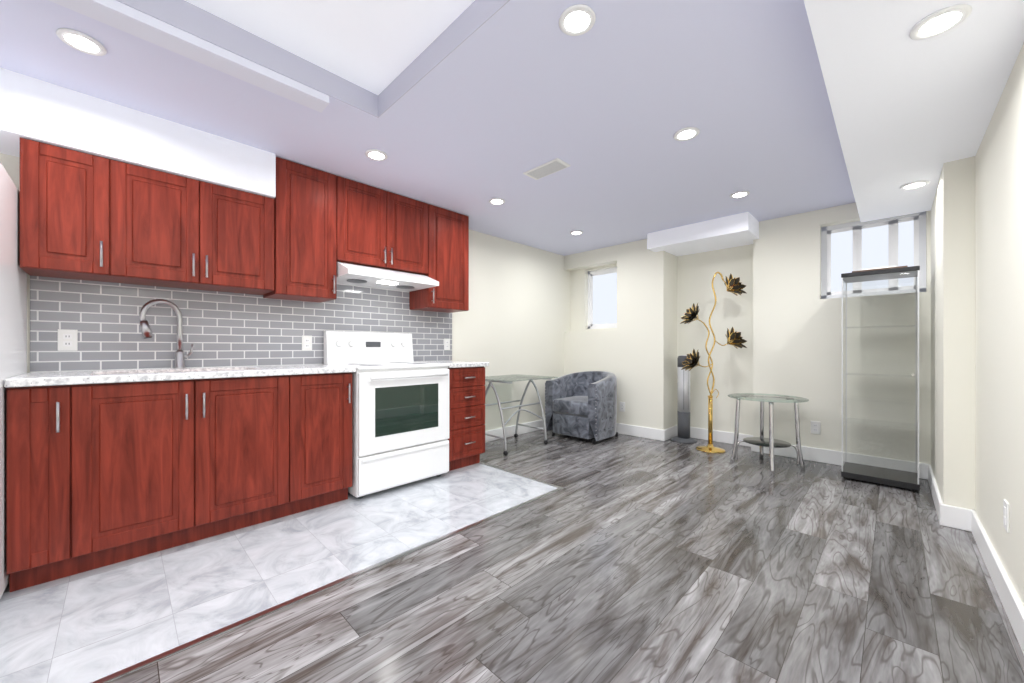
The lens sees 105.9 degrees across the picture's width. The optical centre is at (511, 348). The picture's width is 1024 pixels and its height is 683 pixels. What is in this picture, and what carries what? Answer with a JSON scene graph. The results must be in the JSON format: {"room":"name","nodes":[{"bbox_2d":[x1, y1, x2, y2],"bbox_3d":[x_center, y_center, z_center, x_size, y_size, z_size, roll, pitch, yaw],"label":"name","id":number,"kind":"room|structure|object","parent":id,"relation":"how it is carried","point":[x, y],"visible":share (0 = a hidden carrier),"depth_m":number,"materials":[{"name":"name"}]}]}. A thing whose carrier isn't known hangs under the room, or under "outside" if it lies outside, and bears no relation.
{"room":"kitchen","nodes":[
{"label":"kitchen","id":0,"kind":"room"},
{"bbox_2d":[0,68,275,197],"bbox_3d":[-2.832,-1.130,1.469,0.345,0.280,3.315,0,0,45],"label":"soffit","id":1,"kind":"object","parent":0,"point":[34,109],"depth_m":2.03,"materials":[{"name":"white paint"}]},
{"bbox_2d":[0,463,556,682],"bbox_3d":[-1.885,1.080,1.641,1.450,0.080,4.890,0,0,45],"label":"floor","id":2,"kind":"structure","parent":0,"point":[91,626],"depth_m":1.75,"materials":[{"name":"tile"}]},
{"bbox_2d":[0,162,26,598],"bbox_3d":[-2.459,0.140,1.428,0.872,1.800,0.750,0,0,45],"label":"fridge","id":3,"kind":"object","parent":2,"relation":"on","point":[13,318],"visible":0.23,"depth_m":1.64,"materials":[{"name":"white"}]},
{"bbox_2d":[7,384,94,592],"bbox_3d":[-2.218,0.600,1.893,0.616,0.880,0.241,0,0,45],"label":"base cabinet","id":4,"kind":"object","parent":2,"relation":"on","point":[51,429],"depth_m":1.68,"materials":[{"name":"brown wood"}]},
{"bbox_2d":[95,374,302,568],"bbox_3d":[-1.871,0.600,2.245,0.616,0.880,1.003,0,0,45],"label":"base cabinet","id":5,"kind":"object","parent":2,"relation":"on","point":[99,475],"depth_m":2.02,"materials":[{"name":"brown wood"}]},
{"bbox_2d":[4,361,488,387],"bbox_3d":[-1.363,0.142,2.742,0.648,0.035,2.650,0,0,45],"label":"countertop","id":6,"kind":"structure","parent":5,"relation":"on","point":[29,379],"depth_m":2.07,"materials":[{"name":"stone"}]},
{"bbox_2d":[139,299,193,368],"bbox_3d":[-2.072,-0.084,2.327,0.131,0.418,0.248,0,0,45],"label":"faucet","id":7,"kind":"object","parent":6,"relation":"on","point":[180,356],"visible":1,"depth_m":2.37,"materials":[{"name":"silver metal"}]},
{"bbox_2d":[303,372,351,510],"bbox_3d":[-1.452,0.600,2.670,0.616,0.880,0.447,0,0,45],"label":"base cabinet","id":8,"kind":"object","parent":2,"relation":"on","point":[327,397],"depth_m":2.50,"materials":[{"name":"brown wood"}]},
{"bbox_2d":[324,331,449,498],"bbox_3d":[-0.970,0.453,3.063,0.698,1.175,0.754,0,0,45],"label":"stove","id":9,"kind":"object","parent":2,"relation":"on","point":[400,416],"visible":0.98,"depth_m":2.87,"materials":[{"name":"white enameled metal"},{"name":"dark glass"},{"name":"dark grey plastic"}]},
{"bbox_2d":[448,366,484,470],"bbox_3d":[-0.598,0.600,3.536,0.616,0.880,0.405,0,0,45],"label":"base cabinet","id":10,"kind":"object","parent":2,"relation":"on","point":[466,439],"depth_m":3.32,"materials":[{"name":"brown wood"}]},
{"bbox_2d":[0,153,569,430],"bbox_3d":[-1.556,-0.270,3.150,0.200,2.620,7.900,0,0,45],"label":"wall","id":11,"kind":"structure","parent":0,"point":[514,319],"depth_m":4.58,"materials":[{"name":"white paint"}]},
{"bbox_2d":[20,137,131,283],"bbox_3d":[-2.283,-0.685,2.037,0.322,0.610,0.354,0,0,45],"label":"upper cabinet","id":12,"kind":"object","parent":11,"relation":"attached to","point":[86,216],"depth_m":1.93,"materials":[{"name":"brown wood"}]},
{"bbox_2d":[128,164,279,293],"bbox_3d":[-1.959,-0.685,2.366,0.322,0.610,0.811,0,0,45],"label":"upper cabinet","id":13,"kind":"object","parent":11,"relation":"attached to","point":[188,233],"depth_m":2.28,"materials":[{"name":"brown wood"}]},
{"bbox_2d":[30,276,451,371],"bbox_3d":[-1.568,-0.217,2.990,0.008,0.685,2.715,0,0,45],"label":"tile backsplash","id":14,"kind":"structure","parent":11,"relation":"attached to","point":[225,329],"depth_m":2.53,"materials":[{"name":"grey tile"}]},
{"bbox_2d":[58,329,77,350],"bbox_3d":[-2.424,-0.045,2.110,0.008,0.116,0.072,0,0,45],"label":"outlet","id":15,"kind":"object","parent":14,"relation":"attached to","point":[67,339],"visible":1,"depth_m":2.11,"materials":[{"name":"white plastic"}]},
{"bbox_2d":[302,335,311,350],"bbox_3d":[-1.575,-0.040,2.971,0.008,0.116,0.072,0,0,45],"label":"outlet","id":16,"kind":"object","parent":14,"relation":"attached to","point":[306,343],"visible":1,"depth_m":2.97,"materials":[{"name":"white plastic"}]},
{"bbox_2d":[444,339,449,349],"bbox_3d":[-0.655,-0.040,3.904,0.008,0.116,0.072,0,0,45],"label":"outlet","id":17,"kind":"object","parent":14,"relation":"attached to","point":[446,344],"visible":1,"depth_m":3.90,"materials":[{"name":"white plastic"}]},
{"bbox_2d":[252,157,347,302],"bbox_3d":[-1.535,-0.814,2.796,0.322,0.908,0.516,0,0,45],"label":"upper cabinet","id":18,"kind":"object","parent":11,"relation":"attached to","point":[313,202],"depth_m":2.70,"materials":[{"name":"brown wood"}]},
{"bbox_2d":[348,179,431,276],"bbox_3d":[-1.119,-0.959,3.218,0.322,0.618,0.783,0,0,45],"label":"upper cabinet","id":19,"kind":"object","parent":11,"relation":"attached to","point":[387,230],"depth_m":3.11,"materials":[{"name":"brown wood"}]},
{"bbox_2d":[337,261,438,291],"bbox_3d":[-1.057,-0.584,3.156,0.497,0.129,0.760,0,0,45],"label":"range hood","id":20,"kind":"object","parent":19,"relation":"attached to","point":[362,275],"visible":0.98,"depth_m":3.04,"materials":[{"name":"white metal"}]},
{"bbox_2d":[409,205,468,312],"bbox_3d":[-0.705,-0.814,3.637,0.322,0.908,0.510,0,0,45],"label":"upper cabinet","id":21,"kind":"object","parent":11,"relation":"attached to","point":[450,229],"depth_m":3.54,"materials":[{"name":"brown wood"}]},
{"bbox_2d":[485,420,543,441],"bbox_3d":[0.027,0.978,4.601,0.016,0.125,1.990,0,0,45],"label":"baseboard","id":22,"kind":"structure","parent":11,"relation":"attached to","point":[510,430],"depth_m":4.58,"materials":[{"name":"white"}]},
{"bbox_2d":[0,0,855,255],"bbox_3d":[-0.340,-1.425,2.091,3.020,0.310,7.700,0,0,45],"label":"ceiling","id":23,"kind":"structure","parent":0,"point":[613,100],"depth_m":2.10,"materials":[{"name":"white paint"}]},
{"bbox_2d":[56,28,106,55],"bbox_3d":[-1.779,-1.265,1.600,0.142,0.010,0.142,0,0,45],"label":"recessed light","id":24,"kind":"object","parent":23,"relation":"in","point":[80,41],"visible":1,"depth_m":1.59,"materials":[{"name":"white"}]},
{"bbox_2d":[49,0,328,112],"bbox_3d":[-2.131,-1.251,0.795,0.110,0.038,3.340,0,0,45],"label":"step","id":25,"kind":"structure","parent":23,"relation":"attached to","point":[131,20],"depth_m":1.59,"materials":[{"name":"white paint"}]},
{"bbox_2d":[365,149,387,160],"bbox_3d":[-0.887,-1.265,2.532,0.142,0.010,0.142,0,0,45],"label":"recessed light","id":26,"kind":"object","parent":23,"relation":"in","point":[376,154],"visible":1,"depth_m":2.52,"materials":[{"name":"white plastic"}]},
{"bbox_2d":[489,198,504,204],"bbox_3d":[-0.129,-1.265,3.330,0.142,0.010,0.142,0,0,45],"label":"recessed light","id":27,"kind":"object","parent":23,"relation":"in","point":[497,201],"visible":1,"depth_m":3.32,"materials":[{"name":"white"}]},
{"bbox_2d":[523,158,570,179],"bbox_3d":[0.242,-1.264,2.738,0.320,0.010,0.150,0,0,45],"label":"ceiling vent","id":28,"kind":"object","parent":23,"relation":"in","point":[547,168],"visible":1,"depth_m":2.72,"materials":[{"name":"white metal"}]},
{"bbox_2d":[570,230,582,234],"bbox_3d":[0.706,-1.265,4.234,0.142,0.010,0.142,0,0,45],"label":"recessed light","id":29,"kind":"object","parent":23,"relation":"in","point":[577,232],"visible":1,"depth_m":4.21,"materials":[{"name":"white"}]},
{"bbox_2d":[559,4,595,35],"bbox_3d":[0.251,-1.265,1.494,0.142,0.010,0.142,0,0,45],"label":"recessed light","id":30,"kind":"object","parent":23,"relation":"in","point":[577,19],"visible":1,"depth_m":1.49,"materials":[{"name":"white plastic"}]},
{"bbox_2d":[673,127,699,140],"bbox_3d":[1.031,-1.265,2.284,0.142,0.010,0.142,0,0,45],"label":"recessed light","id":31,"kind":"object","parent":23,"relation":"in","point":[686,133],"visible":1,"depth_m":2.27,"materials":[{"name":"white plastic"}]},
{"bbox_2d":[647,212,758,255],"bbox_3d":[2.050,-1.185,4.144,0.980,0.170,0.580,0,0,45],"label":"bulkhead","id":32,"kind":"object","parent":23,"relation":"attached to","point":[740,229],"visible":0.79,"depth_m":3.95,"materials":[{"name":"white paint"}]},
{"bbox_2d":[730,191,749,197],"bbox_3d":[1.873,-1.265,3.181,0.142,0.010,0.142,0,0,45],"label":"recessed light","id":33,"kind":"object","parent":23,"relation":"in","point":[739,194],"visible":0.98,"depth_m":3.17,"materials":[{"name":"white"}]},
{"bbox_2d":[106,430,1023,682],"bbox_3d":[-0.221,1.080,1.833,3.550,0.080,7.500,0,0,45],"label":"floor","id":34,"kind":"structure","parent":0,"point":[622,558],"depth_m":1.63,"materials":[{"name":"grey wood"}]},
{"bbox_2d":[92,462,562,682],"bbox_3d":[-1.868,1.038,1.642,1.475,0.004,4.915,0,0,45],"label":"transition strip","id":35,"kind":"object","parent":34,"relation":"on","point":[192,643],"depth_m":1.61,"materials":[{"name":"silver cherry wood"}]},
{"bbox_2d":[485,374,557,455],"bbox_3d":[0.021,0.673,4.101,0.610,0.733,0.730,0,0,45],"label":"glass desk","id":36,"kind":"object","parent":34,"relation":"on","point":[510,379],"visible":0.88,"depth_m":4.07,"materials":[{"name":"silver metal"}]},
{"bbox_2d":[545,371,617,443],"bbox_3d":[0.885,0.662,4.615,0.740,0.755,0.695,0,0,45],"label":"tub chair","id":37,"kind":"object","parent":34,"relation":"on","point":[583,405],"visible":1,"depth_m":4.39,"materials":[{"name":"grey fabric"}]},
{"bbox_2d":[671,355,696,443],"bbox_3d":[1.935,0.559,4.355,0.270,0.962,0.270,0,0,45],"label":"tower fan","id":38,"kind":"object","parent":34,"relation":"on","point":[683,399],"visible":0.92,"depth_m":4.29,"materials":[{"name":"silver metal"}]},
{"bbox_2d":[680,272,746,452],"bbox_3d":[2.059,0.129,3.963,0.636,1.823,0.270,0,0,0],"label":"floor lamp","id":39,"kind":"object","parent":34,"relation":"on","point":[734,286],"visible":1,"depth_m":3.95,"materials":[{"name":"gold metal"}]},
{"bbox_2d":[728,393,808,474],"bbox_3d":[2.253,0.734,3.424,0.600,0.618,0.600,0,0,45],"label":"round glass table","id":40,"kind":"object","parent":34,"relation":"on","point":[770,442],"visible":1,"depth_m":3.33,"materials":[{"name":"clear"}]},
{"bbox_2d":[841,266,919,491],"bbox_3d":[2.888,0.224,3.042,0.430,1.632,0.382,0,0,45],"label":"glass display cabinet","id":41,"kind":"object","parent":34,"relation":"on","point":[909,480],"visible":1,"depth_m":3.02,"materials":[{"name":"clear glass"}]},
{"bbox_2d":[852,266,907,272],"bbox_3d":[2.892,-0.608,3.047,0.310,0.032,0.230,0,0,45],"label":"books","id":42,"kind":"object","parent":41,"relation":"on","point":[879,268],"visible":0.29,"depth_m":2.97,"materials":[{"name":"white paper"}]},
{"bbox_2d":[564,203,930,464],"bbox_3d":[2.339,-0.270,4.287,3.750,2.620,0.810,0,0,45],"label":"wall","id":43,"kind":"structure","parent":0,"point":[782,317],"depth_m":3.87,"materials":[{"name":"white paint"}]},
{"bbox_2d":[588,267,616,328],"bbox_3d":[1.240,-0.655,5.139,0.510,0.790,0.060,0,0,45],"label":"window","id":44,"kind":"structure","parent":43,"relation":"in","point":[602,298],"depth_m":5.16,"materials":[{"name":"white glass"}]},
{"bbox_2d":[620,402,624,411],"bbox_3d":[1.340,0.710,4.698,0.072,0.116,0.008,0,0,45],"label":"outlet","id":45,"kind":"object","parent":43,"relation":"attached to","point":[622,406],"visible":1,"depth_m":4.69,"materials":[{"name":"white plastic"}]},
{"bbox_2d":[616,423,668,440],"bbox_3d":[1.223,0.978,4.811,1.366,0.125,0.020,0,0,45],"label":"baseboard","id":46,"kind":"structure","parent":43,"relation":"attached to","point":[638,431],"depth_m":4.50,"materials":[{"name":"white wood"}]},
{"bbox_2d":[669,425,677,438],"bbox_3d":[1.841,0.978,4.476,0.016,0.125,0.360,0,0,45],"label":"baseboard","id":47,"kind":"structure","parent":43,"relation":"attached to","point":[673,431],"depth_m":4.51,"materials":[{"name":"white wood"}]},
{"bbox_2d":[690,427,752,446],"bbox_3d":[2.266,0.978,4.327,0.830,0.125,0.016,0,0,45],"label":"baseboard","id":48,"kind":"structure","parent":43,"relation":"attached to","point":[698,433],"depth_m":4.29,"materials":[{"name":"white wood"}]},
{"bbox_2d":[811,421,820,433],"bbox_3d":[2.794,0.730,3.559,0.072,0.116,0.008,0,0,45],"label":"outlet","id":49,"kind":"object","parent":43,"relation":"attached to","point":[815,427],"visible":1,"depth_m":3.56,"materials":[{"name":"white plastic"}]},
{"bbox_2d":[749,436,924,478],"bbox_3d":[2.865,0.978,3.486,1.236,0.125,0.020,0,0,45],"label":"baseboard","id":50,"kind":"structure","parent":43,"relation":"attached to","point":[834,457],"depth_m":3.45,"materials":[{"name":"white wood"}]},
{"bbox_2d":[821,211,925,298],"bbox_3d":[3.148,-0.790,3.398,0.670,0.680,0.060,0,0,45],"label":"window","id":51,"kind":"structure","parent":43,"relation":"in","point":[896,241],"depth_m":3.38,"materials":[{"name":"white glass"}]},
{"bbox_2d":[804,0,1023,221],"bbox_3d":[0.713,-1.335,0.631,0.530,0.490,7.100,0,0,45],"label":"ceiling","id":52,"kind":"structure","parent":0,"point":[906,108],"depth_m":1.60,"materials":[{"name":"white paint"}]},
{"bbox_2d":[899,180,929,189],"bbox_3d":[2.676,-1.085,2.571,0.142,0.010,0.142,0,0,45],"label":"recessed light","id":53,"kind":"object","parent":52,"relation":"in","point":[914,184],"visible":1,"depth_m":2.56,"materials":[{"name":"white"}]},
{"bbox_2d":[909,4,972,39],"bbox_3d":[1.427,-1.085,1.290,0.142,0.010,0.142,0,0,45],"label":"recessed light","id":54,"kind":"object","parent":52,"relation":"in","point":[941,21],"visible":1,"depth_m":1.28,"materials":[{"name":"white"}]},
{"bbox_2d":[931,42,1023,605],"bbox_3d":[0.860,-0.270,0.345,0.320,2.620,7.300,0,0,45],"label":"wall","id":55,"kind":"structure","parent":0,"point":[977,336],"depth_m":1.95,"materials":[{"name":"white paint"}]},
{"bbox_2d":[925,463,952,527],"bbox_3d":[2.912,0.978,2.651,0.036,0.125,1.096,0,0,45],"label":"baseboard","id":56,"kind":"structure","parent":55,"relation":"attached to","point":[944,512],"depth_m":2.34,"materials":[{"name":"white wood"}]},
{"bbox_2d":[957,507,1023,653],"bbox_3d":[0.502,0.978,0.067,0.040,0.125,6.000,0,0,45],"label":"baseboard","id":57,"kind":"structure","parent":55,"relation":"attached to","point":[960,518],"depth_m":1.65,"materials":[{"name":"white wood"}]},
{"bbox_2d":[1003,499,1008,532],"bbox_3d":[2.009,0.680,1.573,0.008,0.116,0.072,0,0,45],"label":"outlet","id":58,"kind":"object","parent":55,"relation":"attached to","point":[1005,514],"visible":1,"depth_m":1.56,"materials":[{"name":"white plastic"}]},
{"bbox_3d":[-2.925,-0.270,-0.908,3.550,2.620,0.200,0,0,45],"label":"wall","id":59,"kind":"structure","parent":0,"visible":0},
{"bbox_2d":[116,0,509,117],"bbox_3d":[-1.352,-1.425,0.210,1.820,0.310,3.600,0,0,45],"label":"tray ceiling","id":60,"kind":"structure","parent":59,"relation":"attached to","point":[377,58],"depth_m":1.69,"materials":[{"name":"white paint"}]}
]}

